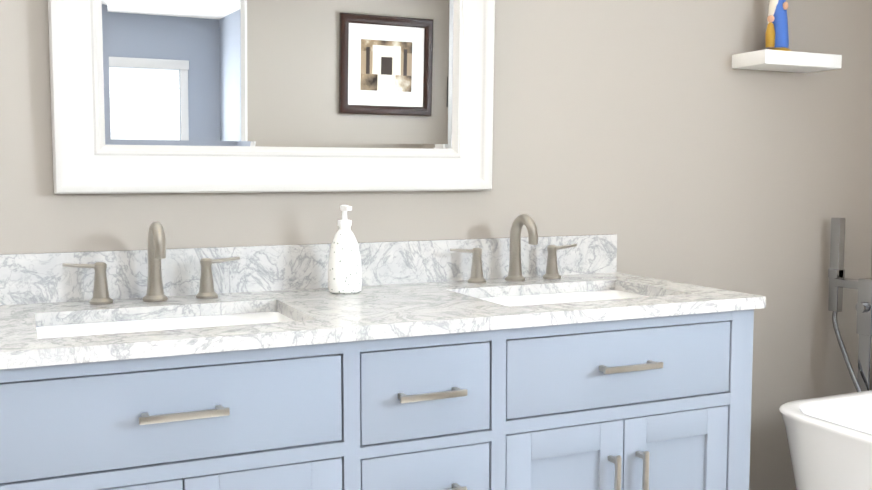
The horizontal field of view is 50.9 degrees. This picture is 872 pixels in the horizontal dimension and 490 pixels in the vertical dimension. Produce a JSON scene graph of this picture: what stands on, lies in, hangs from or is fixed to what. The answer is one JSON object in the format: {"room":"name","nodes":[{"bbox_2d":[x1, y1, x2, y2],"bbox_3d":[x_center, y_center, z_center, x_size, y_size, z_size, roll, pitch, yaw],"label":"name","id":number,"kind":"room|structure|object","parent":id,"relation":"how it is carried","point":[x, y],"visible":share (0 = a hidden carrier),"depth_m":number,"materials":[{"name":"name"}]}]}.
{"room":"bathroom","nodes":[
{"label":"bathroom","id":0,"kind":"room"},
{"bbox_2d":[0,0,871,489],"bbox_3d":[-0.233,-0.266,2.154,3.650,2.455,0.100,-2,5,-25],"label":"wall","id":1,"kind":"structure","parent":0,"point":[664,140],"depth_m":2.47,"materials":[{"name":"beige paint"}]},
{"bbox_2d":[48,0,494,193],"bbox_3d":[-0.314,-0.527,2.007,0.990,0.820,0.059,-2,5,-25],"label":"mirror","id":2,"kind":"object","parent":1,"relation":"attached to","point":[197,96],"visible":0.98,"depth_m":2.01,"materials":[{"name":"grey mirror"}]},
{"bbox_2d":[0,234,616,301],"bbox_3d":[-0.232,0.046,2.111,1.555,0.100,0.021,-2,5,-25],"label":"backsplash","id":3,"kind":"structure","parent":1,"relation":"attached to","point":[24,277],"depth_m":2.04,"materials":[{"name":"white stone"}]},
{"bbox_2d":[732,49,841,72],"bbox_3d":[0.983,-0.514,2.565,0.282,0.038,0.128,-2,5,-25],"label":"shelf","id":4,"kind":"object","parent":1,"relation":"attached to","point":[784,61],"visible":1,"depth_m":2.52,"materials":[{"name":"white wood"}]},
{"bbox_2d":[765,0,790,50],"bbox_3d":[0.942,-0.630,2.539,0.087,0.198,0.068,-2,5,-25],"label":"statuette","id":5,"kind":"object","parent":4,"relation":"on","point":[776,36],"visible":0.92,"depth_m":2.52,"materials":[{"name":"multicoloured"}]},
{"bbox_3d":[0.412,1.117,0.848,3.650,0.100,3.200,-2,5,-25],"label":"floor","id":6,"kind":"structure","parent":0,"visible":0},
{"bbox_2d":[0,294,765,489],"bbox_3d":[-0.118,0.561,1.903,1.530,0.845,0.564,-2,5,-25],"label":"bathroom vanity","id":7,"kind":"object","parent":6,"relation":"on","point":[419,365],"depth_m":1.64,"materials":[{"name":"blue paint"}]},
{"bbox_2d":[0,270,765,357],"bbox_3d":[-0.121,0.127,1.874,1.555,0.025,0.554,-2,5,-25],"label":"countertop","id":8,"kind":"structure","parent":7,"relation":"on","point":[19,332],"depth_m":1.77,"materials":[{"name":"white stone"}]},
{"bbox_2d":[62,222,239,304],"bbox_3d":[-0.563,0.035,1.848,0.351,0.162,0.122,-2,5,-25],"label":"faucet","id":9,"kind":"object","parent":8,"relation":"on","point":[156,252],"visible":1,"depth_m":1.87,"materials":[{"name":"silver metal"}]},
{"bbox_2d":[36,302,307,337],"bbox_3d":[-0.481,0.222,1.681,0.472,0.157,0.302,-2,5,-25],"label":"sink","id":10,"kind":"object","parent":8,"relation":"in","point":[263,311],"depth_m":1.81,"materials":[{"name":"white ceramic"}]},
{"bbox_2d":[328,205,361,293],"bbox_3d":[-0.200,0.008,2.003,0.076,0.192,0.076,-2,5,-25],"label":"soap bottle","id":11,"kind":"object","parent":8,"relation":"on","point":[344,269],"visible":1,"depth_m":1.98,"materials":[{"name":"ceramic"}]},
{"bbox_2d":[450,214,576,282],"bbox_3d":[0.208,0.007,2.201,0.351,0.162,0.122,-2,5,-25],"label":"faucet","id":12,"kind":"object","parent":8,"relation":"on","point":[515,268],"visible":1,"depth_m":2.22,"materials":[{"name":"silver metal"}]},
{"bbox_2d":[448,282,663,305],"bbox_3d":[0.292,0.194,2.033,0.472,0.157,0.302,-2,5,-25],"label":"sink","id":13,"kind":"object","parent":8,"relation":"in","point":[598,289],"depth_m":2.17,"materials":[{"name":"white ceramic"}]},
{"bbox_2d":[779,390,871,489],"bbox_3d":[1.444,0.717,1.609,0.727,0.580,1.653,-2,5,-25],"label":"tub","id":14,"kind":"object","parent":6,"relation":"on","point":[829,439],"visible":1,"depth_m":2.06,"materials":[{"name":"white ceramic"}]},
{"bbox_2d":[828,217,871,391],"bbox_3d":[1.259,0.431,2.587,0.122,1.000,0.397,-2,5,-25],"label":"tub filler","id":15,"kind":"object","parent":6,"relation":"on","point":[838,283],"visible":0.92,"depth_m":2.65,"materials":[{"name":"silver metal"}]}
]}

